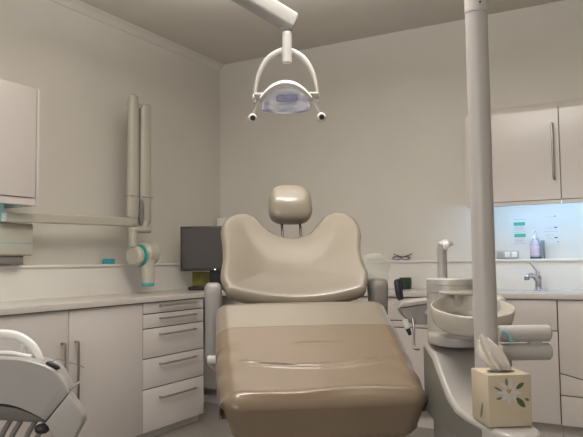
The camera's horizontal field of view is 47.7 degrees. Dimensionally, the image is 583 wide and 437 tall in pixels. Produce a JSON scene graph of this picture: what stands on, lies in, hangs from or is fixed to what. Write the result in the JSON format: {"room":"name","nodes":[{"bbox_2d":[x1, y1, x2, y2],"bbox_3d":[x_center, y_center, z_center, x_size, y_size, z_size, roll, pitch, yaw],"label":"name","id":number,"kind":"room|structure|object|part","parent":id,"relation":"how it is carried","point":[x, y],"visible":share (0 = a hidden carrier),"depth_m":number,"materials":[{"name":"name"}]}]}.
{"room":"dental clinic","nodes":[
{"label":"dental clinic","id":0,"kind":"room"},
{"bbox_2d":[0,0,219,264],"bbox_3d":[-2.367,-0.120,2.896,0.100,2.880,7.120,-3,-4,29],"label":"wall","id":1,"kind":"structure","parent":0,"point":[85,69],"depth_m":4.67,"materials":[{"name":"paint"}]},
{"bbox_2d":[0,79,40,207],"bbox_3d":[-1.824,-0.425,3.438,0.344,0.675,0.965,-3,-4,29],"label":"upper cabinet","id":2,"kind":"object","parent":1,"relation":"attached to","point":[19,104],"visible":1,"depth_m":3.66,"materials":[{"name":"laminate"}]},
{"bbox_2d":[0,94,159,285],"bbox_3d":[-1.471,-0.229,4.108,0.249,1.350,1.618,-3,-5,35],"label":"dental x-ray machine","id":3,"kind":"object","parent":1,"relation":"attached to","point":[16,239],"visible":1,"depth_m":4.57,"materials":[{"name":"plastic"}]},
{"bbox_3d":[-1.355,0.008,4.175,0.048,0.073,1.070,-3,-4,29],"label":"horizontal arm","id":4,"kind":"part","parent":3,"relation":"part of","materials":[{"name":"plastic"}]},
{"bbox_3d":[-1.114,-0.437,4.635,0.060,0.875,0.096,-3,-4,29],"label":"scissor arm","id":5,"kind":"part","parent":3,"relation":"part of","materials":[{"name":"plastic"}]},
{"bbox_3d":[-1.056,-0.389,4.735,0.068,0.870,0.112,-3,-4,29],"label":"scissor arm","id":6,"kind":"part","parent":3,"relation":"part of","materials":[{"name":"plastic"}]},
{"bbox_2d":[0,263,204,301],"bbox_3d":[-1.541,0.539,4.116,0.097,0.500,3.920,-3,-4,29],"label":"trim","id":7,"kind":"structure","parent":1,"relation":"attached to","point":[17,282],"depth_m":4.33,"materials":[{"name":"laminate"}]},
{"bbox_2d":[102,259,114,263],"bbox_3d":[-1.276,0.299,4.605,0.045,0.036,0.077,-3,-4,29],"label":"sponge","id":8,"kind":"object","parent":7,"relation":"on","point":[104,261],"visible":1,"depth_m":4.58,"materials":[{"name":"teal rubber"}]},
{"bbox_2d":[49,0,224,71],"bbox_3d":[-2.341,-1.534,2.905,0.055,0.058,7.019,-3,-4,29],"label":"trim","id":9,"kind":"structure","parent":1,"relation":"attached to","point":[78,6],"depth_m":4.99,"materials":[{"name":"paint"}]},
{"bbox_2d":[154,402,433,436],"bbox_3d":[-0.096,1.254,1.486,5.320,0.100,7.220,-3,-4,29],"label":"floor","id":10,"kind":"structure","parent":0,"point":[209,424],"depth_m":4.36,"materials":[{"name":"plastic"}]},
{"bbox_2d":[0,330,86,436],"bbox_3d":[-0.739,0.741,1.576,0.545,0.952,0.400,-1,-4,0],"label":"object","id":11,"kind":"object","parent":10,"relation":"on","point":[35,388],"visible":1,"depth_m":1.49,"materials":[{"name":"white plastic"}]},
{"bbox_3d":[-0.752,0.317,1.543,0.289,0.025,0.010,-1,-4,0],"label":"rail","id":12,"kind":"part","parent":11,"relation":"part of","materials":[{"name":"white plastic"}]},
{"bbox_3d":[-0.725,0.311,1.559,0.280,0.096,0.019,-1,-4,0],"label":"handle","id":13,"kind":"part","parent":11,"relation":"part of","materials":[{"name":"white plastic"}]},
{"bbox_2d":[0,355,73,420],"bbox_3d":[-0.725,0.393,1.575,0.441,0.144,0.166,-1,-4,0],"label":"tray","id":14,"kind":"object","parent":11,"relation":"on","point":[32,387],"depth_m":1.49,"materials":[{"name":"grey plastic"}]},
{"bbox_3d":[-0.561,0.473,1.485,0.032,0.022,0.024,-1,-4,0],"label":"knob","id":15,"kind":"part","parent":11,"relation":"part of","materials":[{"name":"black plastic"}]},
{"bbox_3d":[-0.513,0.449,1.502,0.086,0.104,0.035,-1,-4,0],"label":"panel","id":16,"kind":"part","parent":11,"relation":"part of","materials":[{"name":"white plastic"}]},
{"bbox_3d":[-0.495,0.382,1.509,0.027,0.022,0.006,-1,-4,0],"label":"lever","id":17,"kind":"part","parent":11,"relation":"part of","materials":[{"name":"grey plastic"}]},
{"bbox_2d":[0,303,142,436],"bbox_3d":[-1.411,0.932,3.673,0.551,0.857,1.173,-3,-4,29],"label":"base cabinet","id":18,"kind":"object","parent":10,"relation":"on","point":[106,341],"visible":0.64,"depth_m":3.74,"materials":[{"name":"laminate"}]},
{"bbox_3d":[-1.355,0.880,3.308,0.020,0.795,0.581,-3,-4,29],"label":"door","id":19,"kind":"part","parent":18,"relation":"part of","materials":[{"name":"laminate"}]},
{"bbox_3d":[-1.212,0.832,3.510,0.037,0.340,0.014,-3,-4,29],"label":"handle","id":20,"kind":"part","parent":18,"relation":"part of","materials":[{"name":"metal"}]},
{"bbox_3d":[-1.167,0.837,3.591,0.037,0.340,0.014,-3,-4,29],"label":"handle","id":21,"kind":"part","parent":18,"relation":"part of","materials":[{"name":"metal"}]},
{"bbox_3d":[-1.069,0.910,3.819,0.020,0.795,0.581,-3,-4,29],"label":"door","id":22,"kind":"part","parent":18,"relation":"part of","materials":[{"name":"laminate"}]},
{"bbox_2d":[0,288,582,315],"bbox_3d":[0.665,0.405,2.838,5.033,0.034,3.835,-3,-4,29],"label":"countertop","id":23,"kind":"structure","parent":18,"relation":"on","point":[78,302],"depth_m":3.99,"materials":[{"name":"laminate"}]},
{"bbox_2d":[192,271,209,285],"bbox_3d":[-0.689,0.489,5.232,0.190,0.138,0.035,-1,-4,0],"label":"folder","id":24,"kind":"object","parent":23,"relation":"on","point":[198,278],"visible":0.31,"depth_m":5.22,"materials":[{"name":"yellow plastic"}]},
{"bbox_2d":[180,226,222,289],"bbox_3d":[-0.627,0.304,5.112,0.462,0.490,0.200,-1,-4,0],"label":"monitor","id":25,"kind":"object","parent":23,"relation":"on","point":[200,246],"visible":0.56,"depth_m":5.10,"materials":[{"name":"plastic"}]},
{"bbox_2d":[395,277,411,288],"bbox_3d":[0.819,0.471,4.803,0.090,0.082,0.121,2,-4,-32],"label":"mug","id":26,"kind":"object","parent":23,"relation":"on","point":[407,281],"visible":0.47,"depth_m":4.75,"materials":[{"name":"green ceramic"}]},
{"bbox_2d":[524,261,543,290],"bbox_3d":[1.582,0.373,4.306,0.094,0.194,0.219,-3,-4,29],"label":"tap","id":27,"kind":"object","parent":23,"relation":"on","point":[537,277],"visible":1,"depth_m":4.32,"materials":[{"name":"silver metal"}]},
{"bbox_3d":[1.565,0.389,4.293,0.182,0.073,0.040,3,-5,-43],"label":"spout","id":28,"kind":"part","parent":27,"relation":"part of","materials":[{"name":"silver metal"}]},
{"bbox_3d":[1.616,0.331,4.382,0.028,0.102,0.089,0,-4,-18],"label":"lever","id":29,"kind":"part","parent":27,"relation":"part of","materials":[{"name":"metal"}]},
{"bbox_2d":[136,298,203,436],"bbox_3d":[-0.972,0.977,4.457,0.551,0.857,0.625,-3,-4,29],"label":"base cabinet","id":30,"kind":"object","parent":10,"relation":"on","point":[172,330],"visible":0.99,"depth_m":4.31,"materials":[{"name":"laminate"}]},
{"bbox_3d":[-0.778,0.577,4.369,0.020,0.066,0.615,-3,-4,29],"label":"drawer","id":31,"kind":"part","parent":30,"relation":"part of","materials":[{"name":"laminate"}]},
{"bbox_3d":[-0.777,0.658,4.364,0.020,0.086,0.615,-3,-4,29],"label":"drawer","id":32,"kind":"part","parent":30,"relation":"part of","materials":[{"name":"laminate"}]},
{"bbox_3d":[-0.775,0.796,4.355,0.020,0.179,0.615,-3,-4,29],"label":"drawer","id":33,"kind":"part","parent":30,"relation":"part of","materials":[{"name":"laminate"}]},
{"bbox_3d":[-0.773,0.982,4.343,0.020,0.181,0.615,-3,-4,29],"label":"drawer","id":34,"kind":"part","parent":30,"relation":"part of","materials":[{"name":"laminate"}]},
{"bbox_3d":[-0.770,1.208,4.328,0.020,0.259,0.615,-3,-4,29],"label":"drawer","id":35,"kind":"part","parent":30,"relation":"part of","materials":[{"name":"laminate"}]},
{"bbox_3d":[-0.742,0.564,4.376,0.037,0.013,0.368,-3,-4,29],"label":"handle","id":36,"kind":"part","parent":30,"relation":"part of","materials":[{"name":"metal"}]},
{"bbox_3d":[-0.741,0.646,4.370,0.037,0.013,0.368,-3,-4,29],"label":"handle","id":37,"kind":"part","parent":30,"relation":"part of","materials":[{"name":"metal"}]},
{"bbox_3d":[-0.740,0.747,4.364,0.037,0.013,0.368,-3,-4,29],"label":"handle","id":38,"kind":"part","parent":30,"relation":"part of","materials":[{"name":"metal"}]},
{"bbox_3d":[-0.738,0.932,4.352,0.037,0.013,0.368,-3,-4,29],"label":"handle","id":39,"kind":"part","parent":30,"relation":"part of","materials":[{"name":"metal"}]},
{"bbox_3d":[-0.735,1.143,4.338,0.037,0.013,0.368,-3,-4,29],"label":"handle","id":40,"kind":"part","parent":30,"relation":"part of","materials":[{"name":"metal"}]},
{"bbox_2d":[202,296,243,403],"bbox_3d":[-0.393,1.024,5.301,0.733,0.857,0.514,-3,-4,29],"label":"base cabinet","id":41,"kind":"object","parent":10,"relation":"on","point":[210,386],"visible":0.02,"depth_m":5.16,"materials":[{"name":"laminate"}]},
{"bbox_2d":[204,185,427,436],"bbox_3d":[0.051,0.538,2.513,0.786,1.457,1.149,0,-4,-7],"label":"dental chair","id":42,"kind":"object","parent":10,"relation":"on","point":[298,358],"visible":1,"depth_m":2.34,"materials":[{"name":"beige leather"}]},
{"bbox_3d":[-0.311,0.410,2.624,0.071,0.307,0.116,0,-4,-7],"label":"armrest","id":43,"kind":"part","parent":42,"relation":"part of","materials":[{"name":"grey plastic"}]},
{"bbox_3d":[-0.039,0.095,2.990,0.012,0.211,0.115,0,-4,-7],"label":"rod","id":44,"kind":"part","parent":42,"relation":"part of","materials":[{"name":"metal"}]},
{"bbox_3d":[0.006,0.168,2.833,0.625,0.414,0.447,0,-4,-7],"label":"backrest","id":45,"kind":"part","parent":42,"relation":"part of","materials":[{"name":"beige leather"}]},
{"bbox_3d":[0.044,0.095,3.000,0.012,0.211,0.115,0,-4,-7],"label":"rod","id":46,"kind":"part","parent":42,"relation":"part of","materials":[{"name":"metal"}]},
{"bbox_2d":[215,301,425,419],"bbox_3d":[0.072,0.507,2.326,0.670,0.394,0.646,0,-4,-7],"label":"seat cushion","id":47,"kind":"object","parent":42,"relation":"on","point":[275,360],"depth_m":2.17,"materials":[{"name":"beige leather"}]},
{"bbox_3d":[0.361,0.433,2.740,0.078,0.370,0.116,0,-4,-7],"label":"armrest","id":48,"kind":"part","parent":42,"relation":"part of","materials":[{"name":"beige rubber"}]},
{"bbox_2d":[357,296,433,428],"bbox_3d":[0.882,0.963,4.589,0.689,0.857,0.514,-3,-4,29],"label":"base cabinet","id":49,"kind":"object","parent":10,"relation":"on","point":[421,331],"visible":0.02,"depth_m":4.35,"materials":[{"name":"laminate"}]},
{"bbox_3d":[0.757,0.602,4.396,0.684,0.150,0.020,-3,-4,29],"label":"drawer","id":50,"kind":"part","parent":49,"relation":"part of","materials":[{"name":"laminate"}]},
{"bbox_3d":[0.758,0.702,4.390,0.684,0.039,0.020,-3,-4,29],"label":"rail","id":51,"kind":"part","parent":49,"relation":"part of","materials":[{"name":"laminate"}]},
{"bbox_3d":[0.762,0.991,4.371,0.684,0.529,0.020,-3,-4,29],"label":"door","id":52,"kind":"part","parent":49,"relation":"part of","materials":[{"name":"laminate"}]},
{"bbox_2d":[394,0,552,436],"bbox_3d":[0.555,0.073,2.059,0.278,2.315,0.940,0,-4,-8],"label":"dental spittoon unit","id":53,"kind":"object","parent":10,"relation":"on","point":[456,311],"visible":0.93,"depth_m":1.83,"materials":[{"name":"plastic"}]},
{"bbox_2d":[231,0,325,122],"bbox_3d":[0.013,-0.754,2.259,1.283,0.795,0.549,-2,-4,17],"label":"light","id":54,"kind":"object","parent":53,"relation":"attached to","point":[283,96],"visible":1,"depth_m":2.44,"materials":[{"name":"white plastic"}]},
{"bbox_3d":[-0.313,-0.889,2.368,0.722,0.353,0.068,1,-4,-25],"label":"spring arm","id":55,"kind":"part","parent":54,"relation":"part of"},
{"bbox_2d":[259,80,312,104],"bbox_3d":[-0.021,-0.462,2.427,0.196,0.077,0.115,-1,-4,0],"label":"hood","id":56,"kind":"object","parent":54,"relation":"attached to","point":[283,92],"depth_m":2.41,"materials":[{"name":"white plastic"}]},
{"bbox_3d":[-0.017,-0.724,2.492,0.047,0.035,0.047,-1,-4,0],"label":"arm","id":57,"kind":"part","parent":54,"relation":"part of"},
{"bbox_2d":[394,279,403,300],"bbox_3d":[0.394,0.262,2.418,0.036,0.079,0.028,-1,-4,0],"label":"handpiece","id":58,"kind":"object","parent":53,"relation":"on","point":[398,284],"visible":1,"depth_m":2.41,"materials":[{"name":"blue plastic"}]},
{"bbox_2d":[437,239,453,277],"bbox_3d":[0.512,0.133,2.198,0.054,0.128,0.039,-1,-4,0],"label":"tap","id":59,"kind":"object","parent":53,"relation":"on","point":[442,246],"depth_m":2.19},
{"bbox_3d":[0.455,0.513,1.940,0.025,0.200,0.541,0,-4,-4],"label":"panel","id":60,"kind":"part","parent":53,"relation":"part of","materials":[{"name":"white plastic"}]},
{"bbox_2d":[438,290,472,299],"bbox_3d":[0.524,0.242,2.073,0.122,0.029,0.122,-3,-4,29],"label":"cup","id":61,"kind":"object","parent":53,"relation":"on","point":[442,294],"depth_m":2.10,"materials":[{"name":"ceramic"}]},
{"bbox_2d":[430,296,515,338],"bbox_3d":[0.550,0.301,2.005,0.248,0.119,0.247,-3,-4,29],"label":"bowl","id":62,"kind":"object","parent":53,"relation":"on","point":[452,316],"depth_m":1.98,"materials":[{"name":"white ceramic"}]},
{"bbox_2d":[471,367,531,426],"bbox_3d":[0.534,0.453,1.683,0.111,0.127,0.117,0,-4,-5],"label":"tissue box","id":63,"kind":"object","parent":53,"relation":"on","point":[500,398],"visible":0.99,"depth_m":1.63,"materials":[{"name":"beige cardboard"}]},
{"bbox_2d":[477,334,510,369],"bbox_3d":[0.514,0.339,1.675,0.096,0.092,0.036,0,-4,-13],"label":"tissue","id":64,"kind":"object","parent":63,"relation":"on","point":[490,354],"visible":1,"depth_m":1.68,"materials":[{"name":"paper"}]},
{"bbox_2d":[497,378,520,404],"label":"print","id":65,"kind":"object","parent":63,"relation":"on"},
{"bbox_2d":[516,397,524,406],"bbox_3d":[0.566,0.454,1.628,0.023,0.025,0.001,0,-4,-5],"label":"print","id":66,"kind":"object","parent":63,"relation":"on","point":[519,401],"depth_m":1.63},
{"bbox_2d":[498,299,563,436],"bbox_3d":[1.447,0.935,4.274,0.604,0.857,0.514,-3,-4,29],"label":"base cabinet","id":67,"kind":"object","parent":10,"relation":"on","point":[545,374],"visible":0.35,"depth_m":3.95,"materials":[{"name":"laminate"}]},
{"bbox_3d":[1.327,0.957,4.057,0.599,0.544,0.020,-3,-4,29],"label":"door","id":68,"kind":"part","parent":67,"relation":"part of","materials":[{"name":"laminate"}]},
{"bbox_3d":[1.322,0.589,4.080,0.599,0.180,0.020,-3,-4,29],"label":"drawer","id":69,"kind":"part","parent":67,"relation":"part of","materials":[{"name":"laminate"}]},
{"bbox_2d":[557,300,582,436],"bbox_3d":[1.975,0.910,3.979,0.604,0.857,0.514,-3,-4,29],"label":"base cabinet","id":70,"kind":"object","parent":10,"relation":"on","point":[570,312],"visible":0.99,"depth_m":3.88,"materials":[{"name":"laminate"}]},
{"bbox_3d":[1.852,0.734,3.775,0.599,0.520,0.020,-3,-4,29],"label":"drawer","id":71,"kind":"part","parent":70,"relation":"part of","materials":[{"name":"laminate"}]},
{"bbox_3d":[1.857,1.120,3.750,0.599,0.172,0.020,-3,-4,29],"label":"door","id":72,"kind":"part","parent":70,"relation":"part of","materials":[{"name":"laminate"}]},
{"bbox_2d":[79,0,562,63],"bbox_3d":[-0.133,-1.719,1.677,5.320,0.100,7.220,-3,-4,29],"label":"ceiling","id":73,"kind":"structure","parent":0,"point":[222,31],"depth_m":4.87,"materials":[{"name":"paint"}]},
{"bbox_2d":[220,0,582,260],"bbox_3d":[1.668,-0.056,4.658,5.220,2.880,0.100,-3,-4,29],"label":"wall","id":74,"kind":"structure","parent":0,"point":[388,153],"depth_m":5.11,"materials":[{"name":"paint"}]},
{"bbox_2d":[217,218,227,225],"bbox_3d":[-0.592,0.056,5.810,0.105,0.120,0.090,-3,-4,29],"label":"wall box","id":75,"kind":"object","parent":74,"relation":"attached to","point":[220,221],"visible":0.38,"depth_m":5.78,"materials":[{"name":"white plastic"}]},
{"bbox_2d":[364,258,582,289],"bbox_3d":[1.621,0.528,4.538,5.034,0.500,0.097,-3,-4,29],"label":"trim","id":76,"kind":"structure","parent":74,"relation":"attached to","point":[559,273],"depth_m":4.58,"materials":[{"name":"laminate"}]},
{"bbox_2d":[392,253,411,259],"bbox_3d":[0.837,0.291,4.992,0.153,0.056,0.051,-3,-4,29],"label":"spectacles","id":77,"kind":"object","parent":76,"relation":"on","point":[398,256],"visible":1,"depth_m":4.98,"materials":[{"name":"plastic"}]},
{"bbox_3d":[0.828,0.300,4.977,0.142,0.035,0.016,-3,-4,29],"label":"frame","id":78,"kind":"part","parent":77,"relation":"part of","materials":[{"name":"plastic"}]},
{"bbox_2d":[530,230,544,258],"bbox_3d":[1.685,0.178,4.521,0.100,0.194,0.078,-2,-4,13],"label":"soap bottle","id":79,"kind":"object","parent":76,"relation":"on","point":[537,249],"visible":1,"depth_m":4.50,"materials":[{"name":"plastic"}]},
{"bbox_2d":[497,250,518,258],"bbox_3d":[1.525,0.253,4.654,0.148,0.058,0.015,-3,-4,29],"label":"socket","id":80,"kind":"object","parent":74,"relation":"attached to","point":[501,254],"visible":1,"depth_m":4.65,"materials":[{"name":"white plastic"}]},
{"bbox_2d":[465,102,561,207],"bbox_3d":[1.524,-0.409,4.491,0.599,0.663,0.366,-3,-4,29],"label":"upper cabinet","id":81,"kind":"object","parent":74,"relation":"attached to","point":[526,161],"visible":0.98,"depth_m":4.32,"materials":[{"name":"laminate"}]},
{"bbox_3d":[1.672,-0.433,4.221,0.014,0.369,0.037,-3,-4,29],"label":"handle","id":82,"kind":"part","parent":81,"relation":"part of","materials":[{"name":"metal"}]},
{"bbox_2d":[509,213,532,245],"bbox_3d":[1.607,0.078,4.625,0.155,0.230,0.003,-3,-4,29],"label":"notice","id":83,"kind":"object","parent":74,"relation":"attached to","point":[520,224],"visible":0.99,"depth_m":4.62,"materials":[{"name":"paper"}]},
{"bbox_2d":[533,211,560,245],"bbox_3d":[1.758,0.070,4.541,0.170,0.240,0.003,-3,-4,29],"label":"notice","id":84,"kind":"object","parent":74,"relation":"attached to","point":[546,223],"visible":0.98,"depth_m":4.54,"materials":[{"name":"paper"}]},
{"bbox_2d":[558,99,582,202],"bbox_3d":[2.047,-0.435,4.199,0.599,0.663,0.366,-3,-4,29],"label":"upper cabinet","id":85,"kind":"object","parent":74,"relation":"attached to","point":[570,111],"visible":1,"depth_m":4.18,"materials":[{"name":"laminate"}]}
]}

